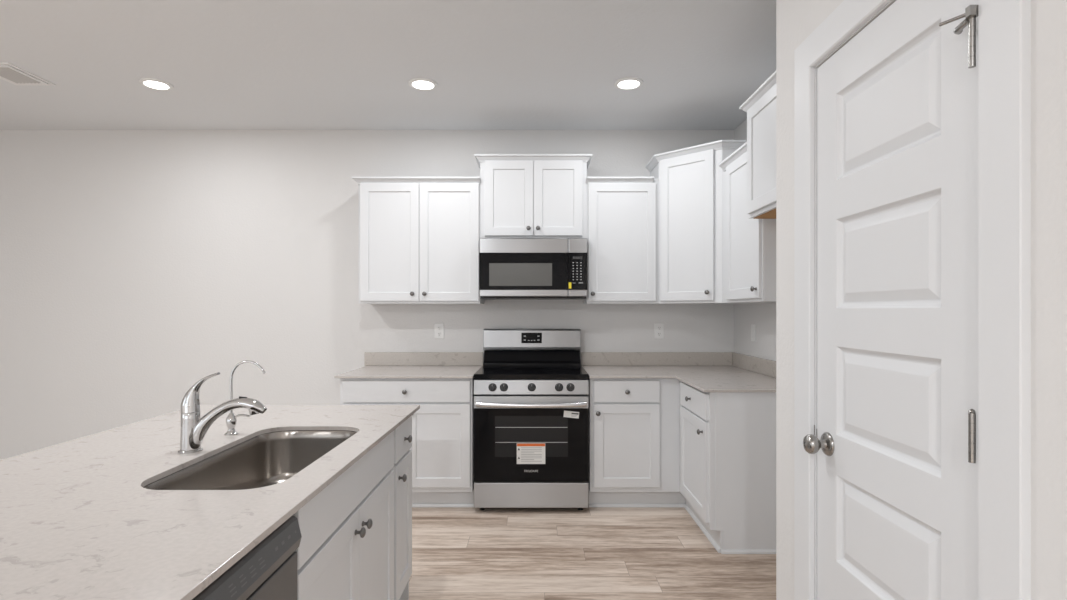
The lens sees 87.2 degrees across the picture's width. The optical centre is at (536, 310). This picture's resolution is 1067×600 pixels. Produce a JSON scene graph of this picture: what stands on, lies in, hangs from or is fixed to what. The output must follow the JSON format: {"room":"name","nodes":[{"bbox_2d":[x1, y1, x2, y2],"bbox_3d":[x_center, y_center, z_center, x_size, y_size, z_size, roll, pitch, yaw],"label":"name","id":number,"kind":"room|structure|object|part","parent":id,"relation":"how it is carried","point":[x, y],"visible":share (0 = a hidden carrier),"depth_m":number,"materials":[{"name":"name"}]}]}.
{"room":"kitchen","nodes":[
{"label":"kitchen","id":0,"kind":"room"},
{"bbox_2d":[0,130,733,459],"bbox_3d":[-1.980,-0.040,4.435,7.280,2.739,0.120,0,0,0],"label":"wall","id":1,"kind":"structure","parent":0,"point":[138,267],"depth_m":4.37,"materials":[{"name":"white paint"}]},
{"bbox_2d":[352,176,483,303],"bbox_3d":[-0.874,-0.507,4.197,0.922,0.914,0.354,0,0,0],"label":"upper cabinet","id":2,"kind":"object","parent":1,"relation":"attached to","point":[419,236],"visible":0.98,"depth_m":4.06,"materials":[{"name":"white paint"}]},
{"bbox_3d":[-1.068,-0.495,4.060,0.426,0.855,0.019,0,0,0],"label":"door","id":3,"kind":"part","parent":2,"relation":"part of","materials":[{"name":"white paint"}]},
{"bbox_3d":[-0.874,-0.940,4.203,0.922,0.048,0.342,0,0,0],"label":"crown moulding","id":4,"kind":"part","parent":2,"relation":"part of","materials":[{"name":"white paint"}]},
{"bbox_3d":[-0.636,-0.495,4.060,0.430,0.855,0.019,0,0,0],"label":"door","id":5,"kind":"part","parent":2,"relation":"part of","materials":[{"name":"white paint"}]},
{"bbox_2d":[364,352,482,365],"bbox_3d":[-0.881,0.378,4.364,0.922,0.104,0.020,0,0,0],"label":"backsplash","id":6,"kind":"structure","parent":1,"relation":"attached to","point":[370,358],"depth_m":4.35,"materials":[{"name":"beige stone"}]},
{"bbox_2d":[435,323,443,338],"bbox_3d":[-0.763,0.161,4.370,0.074,0.120,0.009,0,0,0],"label":"wall outlet","id":7,"kind":"object","parent":1,"relation":"attached to","point":[439,327],"visible":1,"depth_m":4.37,"materials":[{"name":"white plastic"}]},
{"bbox_2d":[474,154,591,237],"bbox_3d":[-0.025,-0.826,4.197,0.850,0.601,0.354,0,0,0],"label":"upper cabinet","id":8,"kind":"object","parent":1,"relation":"attached to","point":[522,195],"visible":0.93,"depth_m":4.06,"materials":[{"name":"white paint"}]},
{"bbox_3d":[-0.203,-0.813,4.060,0.352,0.544,0.019,0,0,0],"label":"door","id":9,"kind":"part","parent":8,"relation":"part of","materials":[{"name":"white paint"}]},
{"bbox_2d":[479,238,586,299],"bbox_3d":[-0.025,-0.304,4.163,0.764,0.438,0.419,0,0,0],"label":"microwave","id":10,"kind":"object","parent":8,"relation":"attached to","point":[509,268],"visible":1,"depth_m":3.96,"materials":[{"name":"silver metal"}]},
{"bbox_3d":[-0.094,-0.277,3.956,0.626,0.263,0.002,0,0,0],"label":"glass panel","id":11,"kind":"part","parent":10,"relation":"part of","materials":[{"name":"black glass"}]},
{"bbox_3d":[0.289,-0.277,3.956,0.134,0.263,0.002,0,0,0],"label":"glass panel","id":12,"kind":"part","parent":10,"relation":"part of","materials":[{"name":"black"}]},
{"bbox_3d":[-0.025,-1.102,4.203,0.850,0.048,0.342,0,0,0],"label":"crown moulding","id":13,"kind":"part","parent":8,"relation":"part of","materials":[{"name":"white paint"}]},
{"bbox_3d":[0.153,-0.813,4.060,0.354,0.544,0.019,0,0,0],"label":"door","id":14,"kind":"part","parent":8,"relation":"part of","materials":[{"name":"white paint"}]},
{"bbox_2d":[583,176,658,303],"bbox_3d":[0.623,-0.507,4.197,0.522,0.914,0.354,0,0,0],"label":"upper cabinet","id":15,"kind":"object","parent":1,"relation":"attached to","point":[623,211],"visible":0.97,"depth_m":4.06,"materials":[{"name":"white paint"}]},
{"bbox_3d":[0.602,-0.940,4.051,0.480,0.048,0.038,0,0,0],"label":"crown moulding","id":16,"kind":"part","parent":15,"relation":"part of","materials":[{"name":"white paint"}]},
{"bbox_2d":[581,352,731,365],"bbox_3d":[0.932,0.378,4.364,1.174,0.104,0.020,0,0,0],"label":"backsplash","id":17,"kind":"structure","parent":1,"relation":"attached to","point":[587,358],"depth_m":4.35,"materials":[{"name":"beige stone"}]},
{"bbox_2d":[654,323,663,338],"bbox_3d":[0.953,0.161,4.370,0.074,0.120,0.009,0,0,0],"label":"wall outlet","id":18,"kind":"object","parent":1,"relation":"attached to","point":[658,327],"visible":1,"depth_m":4.37,"materials":[{"name":"white plastic"}]},
{"bbox_2d":[645,140,748,303],"bbox_3d":[1.193,-0.588,4.035,0.692,1.076,0.677,0,0,0],"label":"upper cabinet","id":19,"kind":"object","parent":1,"relation":"attached to","point":[690,178],"visible":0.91,"depth_m":3.88,"materials":[{"name":"white paint"}]},
{"bbox_3d":[0.892,-0.585,4.222,0.014,1.070,0.304,0,0,0],"label":"panel","id":20,"kind":"part","parent":19,"relation":"part of","materials":[{"name":"white paint"}]},
{"bbox_3d":[1.042,-0.576,3.906,0.408,1.015,0.019,0,0,44],"label":"door","id":21,"kind":"part","parent":19,"relation":"part of","materials":[{"name":"white paint"}]},
{"bbox_3d":[1.067,-0.585,3.909,0.484,1.070,0.019,0,0,44],"label":"frame","id":22,"kind":"part","parent":19,"relation":"part of","materials":[{"name":"white paint"}]},
{"bbox_3d":[1.122,-1.102,3.963,0.968,0.048,0.256,0,0,44],"label":"crown moulding","id":23,"kind":"part","parent":19,"relation":"part of","materials":[{"name":"white paint"}]},
{"bbox_3d":[1.387,-0.585,3.741,0.304,1.070,0.013,0,0,0],"label":"panel","id":24,"kind":"part","parent":19,"relation":"part of","materials":[{"name":"white paint"}]},
{"bbox_2d":[0,0,775,129],"bbox_3d":[-1.980,-1.459,-0.062,7.280,0.100,9.115,0,0,0],"label":"ceiling","id":25,"kind":"structure","parent":0,"point":[229,64],"depth_m":3.16,"materials":[{"name":"white paint"}]},
{"bbox_2d":[0,62,55,84],"bbox_3d":[-3.124,-1.403,3.335,0.248,0.012,0.314,0,0,0],"label":"ceiling vent","id":26,"kind":"object","parent":25,"relation":"in","point":[13,74],"visible":1,"depth_m":3.36,"materials":[{"name":"white metal"}]},
{"bbox_2d":[139,78,173,90],"bbox_3d":[-2.365,-1.402,3.480,0.180,0.012,0.180,0,0,0],"label":"recessed light","id":27,"kind":"object","parent":25,"relation":"in","point":[153,83],"visible":1,"depth_m":3.47,"materials":[{"name":"white plastic"}]},
{"bbox_2d":[408,78,437,90],"bbox_3d":[-0.708,-1.402,3.480,0.180,0.012,0.180,0,0,0],"label":"recessed light","id":28,"kind":"object","parent":25,"relation":"in","point":[425,84],"visible":1,"depth_m":3.46,"materials":[{"name":"white plastic"}]},
{"bbox_2d":[614,77,642,89],"bbox_3d":[0.568,-1.402,3.470,0.180,0.012,0.180,0,0,0],"label":"recessed light","id":29,"kind":"object","parent":25,"relation":"in","point":[627,83],"visible":1,"depth_m":3.45,"materials":[{"name":"white plastic"}]},
{"bbox_2d":[409,507,775,599],"bbox_3d":[-1.980,1.370,-0.062,7.280,0.080,9.115,0,0,0],"label":"floor","id":30,"kind":"structure","parent":0,"point":[459,553],"depth_m":3.00,"materials":[{"name":"brown wood"}]},
{"bbox_2d":[192,515,301,599],"bbox_3d":[-0.850,0.895,0.999,0.610,0.867,0.600,0,0,0],"label":"dishwasher","id":31,"kind":"object","parent":30,"relation":"on","point":[268,571],"visible":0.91,"depth_m":1.15,"materials":[{"name":"black plastic"}]},
{"bbox_3d":[-0.576,0.885,0.999,0.042,0.654,0.600,0,0,0],"label":"door","id":32,"kind":"part","parent":31,"relation":"part of","materials":[{"name":"grey metal"}]},
{"bbox_2d":[293,431,393,599],"bbox_3d":[-0.850,0.887,1.751,0.650,0.883,0.896,0,0,0],"label":"base cabinet","id":33,"kind":"object","parent":30,"relation":"on","point":[345,551],"visible":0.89,"depth_m":1.70,"materials":[{"name":"white paint"}]},
{"bbox_2d":[0,405,419,599],"bbox_3d":[-1.037,0.438,1.512,1.012,0.016,2.065,0,0,0],"label":"countertop","id":34,"kind":"structure","parent":33,"relation":"on","point":[78,520],"depth_m":1.23,"materials":[{"name":"beige stone"}]},
{"bbox_2d":[178,372,266,452],"bbox_3d":[-0.962,0.309,1.715,0.264,0.240,0.066,0,0,0],"label":"kitchen faucet","id":35,"kind":"object","parent":34,"relation":"on","point":[193,429],"visible":1,"depth_m":1.70,"materials":[{"name":"silver metal"}]},
{"bbox_3d":[-1.030,0.250,1.715,0.114,0.121,0.052,0,0,0],"label":"lever","id":36,"kind":"part","parent":35,"relation":"part of","materials":[{"name":"silver metal"}]},
{"bbox_3d":[-0.950,0.338,1.715,0.240,0.143,0.040,0,0,0],"label":"spout","id":37,"kind":"part","parent":35,"relation":"part of","materials":[{"name":"silver metal"}]},
{"bbox_2d":[224,360,265,435],"bbox_3d":[-1.012,0.301,1.944,0.142,0.256,0.044,0,0,0],"label":"tap","id":38,"kind":"object","parent":34,"relation":"on","point":[231,420],"visible":0.97,"depth_m":1.94,"materials":[{"name":"silver metal"}]},
{"bbox_3d":[-1.025,0.368,1.944,0.057,0.018,0.012,0,0,0],"label":"lever","id":39,"kind":"part","parent":38,"relation":"part of","materials":[{"name":"silver metal"}]},
{"bbox_2d":[143,430,356,489],"bbox_3d":[-0.815,0.540,1.711,0.401,0.188,0.778,0,0,0],"label":"sink","id":40,"kind":"object","parent":34,"relation":"in","point":[267,459],"visible":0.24,"depth_m":1.98,"materials":[{"name":"grey metal"}]},
{"bbox_3d":[-0.566,0.894,1.529,0.019,0.551,0.440,0,0,0],"label":"door","id":41,"kind":"part","parent":33,"relation":"part of","materials":[{"name":"white paint"}]},
{"bbox_3d":[-0.540,0.680,1.715,0.031,0.032,0.032,0,0,0],"label":"knob","id":42,"kind":"part","parent":33,"relation":"part of","materials":[{"name":"grey metal"}]},
{"bbox_3d":[-0.540,0.680,1.785,0.031,0.032,0.032,0,0,0],"label":"knob","id":43,"kind":"part","parent":33,"relation":"part of","materials":[{"name":"grey metal"}]},
{"bbox_3d":[-0.566,0.894,1.965,0.019,0.551,0.426,0,0,0],"label":"door","id":44,"kind":"part","parent":33,"relation":"part of","materials":[{"name":"white paint"}]},
{"bbox_2d":[391,416,411,599],"bbox_3d":[-0.850,0.887,2.356,0.650,0.883,0.312,0,0,0],"label":"base cabinet","id":45,"kind":"object","parent":30,"relation":"on","point":[402,468],"visible":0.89,"depth_m":2.34,"materials":[{"name":"white paint"}]},
{"bbox_3d":[-0.540,0.675,2.256,0.031,0.032,0.032,0,0,0],"label":"knob","id":46,"kind":"part","parent":45,"relation":"part of","materials":[{"name":"grey metal"}]},
{"bbox_3d":[-0.566,0.536,2.356,0.019,0.143,0.275,0,0,0],"label":"drawer","id":47,"kind":"part","parent":45,"relation":"part of","materials":[{"name":"white paint"}]},
{"bbox_3d":[-0.875,0.887,2.510,0.600,0.883,0.005,0,0,0],"label":"panel","id":48,"kind":"part","parent":45,"relation":"part of","materials":[{"name":"white paint"}]},
{"bbox_3d":[-0.540,0.540,2.353,0.031,0.032,0.032,0,0,0],"label":"knob","id":49,"kind":"part","parent":45,"relation":"part of","materials":[{"name":"grey metal"}]},
{"bbox_2d":[340,377,474,506],"bbox_3d":[-0.867,0.887,4.019,0.878,0.883,0.709,0,0,0],"label":"base cabinet","id":50,"kind":"object","parent":30,"relation":"on","point":[442,448],"visible":0.44,"depth_m":3.70,"materials":[{"name":"white paint"}]},
{"bbox_3d":[-1.074,0.894,3.705,0.420,0.551,0.019,0,0,0],"label":"door","id":51,"kind":"part","parent":50,"relation":"part of","materials":[{"name":"white paint"}]},
{"bbox_3d":[-0.863,0.536,3.705,0.842,0.143,0.019,0,0,0],"label":"drawer","id":52,"kind":"part","parent":50,"relation":"part of","materials":[{"name":"white paint"}]},
{"bbox_2d":[334,366,481,377],"bbox_3d":[-0.875,0.438,4.023,0.910,0.016,0.702,0,0,0],"label":"countertop","id":53,"kind":"structure","parent":50,"relation":"on","point":[366,371],"depth_m":3.88,"materials":[{"name":"beige stone"}]},
{"bbox_3d":[-0.652,0.894,3.705,0.420,0.551,0.019,0,0,0],"label":"door","id":54,"kind":"part","parent":50,"relation":"part of","materials":[{"name":"white paint"}]},
{"bbox_3d":[-0.867,1.319,3.784,0.878,0.021,0.012,0,0,0],"label":"shoe moulding","id":55,"kind":"part","parent":50,"relation":"part of","materials":[{"name":"white paint"}]},
{"bbox_2d":[474,329,588,509],"bbox_3d":[-0.038,0.736,3.976,0.755,1.188,0.748,0,0,0],"label":"range","id":56,"kind":"object","parent":30,"relation":"on","point":[531,386],"visible":1,"depth_m":3.66,"materials":[{"name":"silver metal"}]},
{"bbox_3d":[-0.291,0.504,3.657,0.054,0.054,0.031,0,0,0],"label":"control knob","id":57,"kind":"part","parent":56,"relation":"part of","materials":[{"name":"black plastic"}]},
{"bbox_3d":[-0.216,0.504,3.657,0.054,0.054,0.031,0,0,0],"label":"control knob","id":58,"kind":"part","parent":56,"relation":"part of","materials":[{"name":"black plastic"}]},
{"bbox_3d":[-0.038,0.612,3.632,0.719,0.039,0.060,0,0,0],"label":"handle","id":59,"kind":"part","parent":56,"relation":"part of","materials":[{"name":"silver metal"}]},
{"bbox_3d":[-0.038,0.843,3.681,0.753,0.561,0.038,0,0,0],"label":"oven door","id":60,"kind":"part","parent":56,"relation":"part of","materials":[{"name":"silver metal"}]},
{"bbox_3d":[-0.038,0.881,3.660,0.750,0.482,0.003,0,0,0],"label":"glass panel","id":61,"kind":"part","parent":56,"relation":"part of","materials":[{"name":"black glass"}]},
{"bbox_3d":[-0.038,1.210,3.682,0.753,0.167,0.036,0,0,0],"label":"drawer","id":62,"kind":"part","parent":56,"relation":"part of","materials":[{"name":"silver metal"}]},
{"bbox_2d":[474,366,588,378],"bbox_3d":[-0.038,0.436,3.954,0.755,0.036,0.563,0,0,0],"label":"cooktop","id":63,"kind":"object","parent":56,"relation":"in","point":[485,372],"depth_m":3.77,"materials":[{"name":"black glass"}]},
{"bbox_3d":[-0.038,0.503,3.682,0.753,0.098,0.036,0,0,0],"label":"control panel","id":64,"kind":"part","parent":56,"relation":"part of","materials":[{"name":"silver metal"}]},
{"bbox_3d":[-0.035,0.504,3.657,0.054,0.054,0.031,0,0,0],"label":"control knob","id":65,"kind":"part","parent":56,"relation":"part of","materials":[{"name":"black plastic"}]},
{"bbox_3d":[0.144,0.504,3.657,0.054,0.054,0.031,0,0,0],"label":"control knob","id":66,"kind":"part","parent":56,"relation":"part of","materials":[{"name":"black plastic"}]},
{"bbox_3d":[0.220,0.504,3.657,0.054,0.054,0.031,0,0,0],"label":"control knob","id":67,"kind":"part","parent":56,"relation":"part of","materials":[{"name":"black plastic"}]},
{"bbox_2d":[588,378,679,506],"bbox_3d":[0.649,0.887,4.019,0.598,0.883,0.709,0,0,0],"label":"base cabinet","id":68,"kind":"object","parent":30,"relation":"on","point":[634,423],"visible":0.88,"depth_m":3.70,"materials":[{"name":"white paint"}]},
{"bbox_3d":[0.594,0.536,3.705,0.435,0.143,0.019,0,0,0],"label":"drawer","id":69,"kind":"part","parent":68,"relation":"part of","materials":[{"name":"white paint"}]},
{"bbox_3d":[0.594,0.894,3.705,0.435,0.551,0.019,0,0,0],"label":"door","id":70,"kind":"part","parent":68,"relation":"part of","materials":[{"name":"white paint"}]},
{"bbox_3d":[0.649,1.319,3.784,0.598,0.021,0.012,0,0,0],"label":"shoe moulding","id":71,"kind":"part","parent":68,"relation":"part of","materials":[{"name":"white paint"}]},
{"bbox_2d":[677,381,775,553],"bbox_3d":[1.218,0.887,3.714,0.641,0.883,1.320,0,0,0],"label":"base cabinet","id":72,"kind":"object","parent":30,"relation":"on","point":[728,439],"visible":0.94,"depth_m":3.06,"materials":[{"name":"white paint"}]},
{"bbox_2d":[582,366,775,391],"bbox_3d":[0.942,0.438,3.710,1.195,0.016,1.328,0,0,0],"label":"countertop","id":73,"kind":"structure","parent":72,"relation":"on","point":[703,378],"depth_m":3.70,"materials":[{"name":"beige stone"}]},
{"bbox_3d":[0.939,0.536,3.364,0.019,0.143,0.552,0,0,0],"label":"drawer","id":74,"kind":"part","parent":72,"relation":"part of","materials":[{"name":"white paint"}]},
{"bbox_3d":[0.939,0.894,3.364,0.019,0.551,0.552,0,0,0],"label":"door","id":75,"kind":"part","parent":72,"relation":"part of","materials":[{"name":"white paint"}]},
{"bbox_3d":[0.957,0.826,3.392,0.019,0.759,0.644,0,0,0],"label":"frame","id":76,"kind":"part","parent":72,"relation":"part of","materials":[{"name":"white paint"}]},
{"bbox_3d":[1.000,1.319,3.429,0.012,0.021,0.719,0,0,0],"label":"shoe moulding","id":77,"kind":"part","parent":72,"relation":"part of","materials":[{"name":"white paint"}]},
{"bbox_3d":[1.258,0.887,3.067,0.561,0.883,0.005,0,0,0],"label":"panel","id":78,"kind":"part","parent":72,"relation":"part of","materials":[{"name":"white paint"}]},
{"bbox_3d":[1.274,1.319,3.059,0.531,0.021,0.010,0,0,0],"label":"shoe moulding","id":79,"kind":"part","parent":72,"relation":"part of","materials":[{"name":"white paint"}]},
{"bbox_2d":[734,119,775,360],"bbox_3d":[1.600,-0.040,-0.062,0.120,2.739,8.875,0,0,0],"label":"wall","id":80,"kind":"structure","parent":0,"point":[762,315],"depth_m":3.96,"materials":[{"name":"white paint"}]},
{"bbox_2d":[718,142,775,302],"bbox_3d":[1.362,-0.507,3.397,0.354,0.914,0.674,0,0,0],"label":"upper cabinet","id":81,"kind":"object","parent":80,"relation":"attached to","point":[748,244],"visible":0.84,"depth_m":3.33,"materials":[{"name":"white paint"}]},
{"bbox_3d":[1.216,-0.940,3.377,0.038,0.048,0.634,0,0,0],"label":"crown moulding","id":82,"kind":"part","parent":81,"relation":"part of","materials":[{"name":"white paint"}]},
{"bbox_3d":[1.244,-0.504,3.397,0.019,0.908,0.674,0,0,0],"label":"frame","id":83,"kind":"part","parent":81,"relation":"part of","materials":[{"name":"white paint"}]},
{"bbox_3d":[1.226,-0.495,3.338,0.019,0.855,0.532,0,0,0],"label":"door","id":84,"kind":"part","parent":81,"relation":"part of","materials":[{"name":"white paint"}]},
{"bbox_2d":[751,324,755,341],"bbox_3d":[1.535,0.161,3.980,0.010,0.120,0.074,0,0,0],"label":"light switch","id":85,"kind":"object","parent":80,"relation":"attached to","point":[753,327],"visible":1,"depth_m":3.96,"materials":[{"name":"white plastic"}]},
{"bbox_2d":[732,352,775,377],"bbox_3d":[1.530,0.378,3.710,0.020,0.104,1.328,0,0,0],"label":"backsplash","id":86,"kind":"structure","parent":80,"relation":"attached to","point":[767,367],"depth_m":3.90,"materials":[{"name":"beige stone"}]},
{"bbox_2d":[739,71,775,218],"bbox_3d":[1.323,-0.811,2.501,0.432,0.626,1.194,0,0,0],"label":"upper cabinet","id":87,"kind":"object","parent":80,"relation":"attached to","point":[760,107],"visible":0.09,"depth_m":2.85,"materials":[{"name":"white paint"}]},
{"bbox_3d":[1.329,-1.100,2.501,0.420,0.048,1.194,0,0,0],"label":"crown moulding","id":88,"kind":"part","parent":87,"relation":"part of","materials":[{"name":"white paint"}]},
{"bbox_3d":[1.147,-0.802,2.760,0.019,0.561,0.554,0,0,0],"label":"door","id":89,"kind":"part","parent":87,"relation":"part of","materials":[{"name":"white paint"}]},
{"bbox_3d":[1.166,-0.810,2.482,0.019,0.616,1.156,0,0,0],"label":"frame","id":90,"kind":"part","parent":87,"relation":"part of","materials":[{"name":"white paint"}]},
{"bbox_3d":[1.357,-0.500,2.482,0.360,0.004,1.124,0,0,0],"label":"underside panel","id":91,"kind":"part","parent":87,"relation":"part of","materials":[{"name":"brown wood"}]},
{"bbox_2d":[776,0,1066,599],"bbox_3d":[1.176,-0.040,-1.300,0.728,2.739,6.400,0,0,0],"label":"wall","id":92,"kind":"structure","parent":0,"point":[796,20],"depth_m":0.91,"materials":[{"name":"white paint"}]},
{"bbox_2d":[803,0,977,599],"bbox_3d":[0.802,0.307,1.328,0.100,2.025,0.630,0,0,0],"label":"door","id":93,"kind":"structure","parent":92,"relation":"in","point":[895,442],"depth_m":1.27,"materials":[{"name":"white paint"}]},
{"bbox_3d":[0.771,0.375,1.571,0.040,0.055,0.055,0,0,0],"label":"knob","id":94,"kind":"part","parent":93,"relation":"part of","materials":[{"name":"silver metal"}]},
{"bbox_2d":[794,0,1030,599],"bbox_3d":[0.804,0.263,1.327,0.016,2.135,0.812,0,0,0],"label":"trim","id":95,"kind":"structure","parent":92,"relation":"attached to","point":[1004,26],"depth_m":0.97,"materials":[{"name":"white paint"}]}
]}

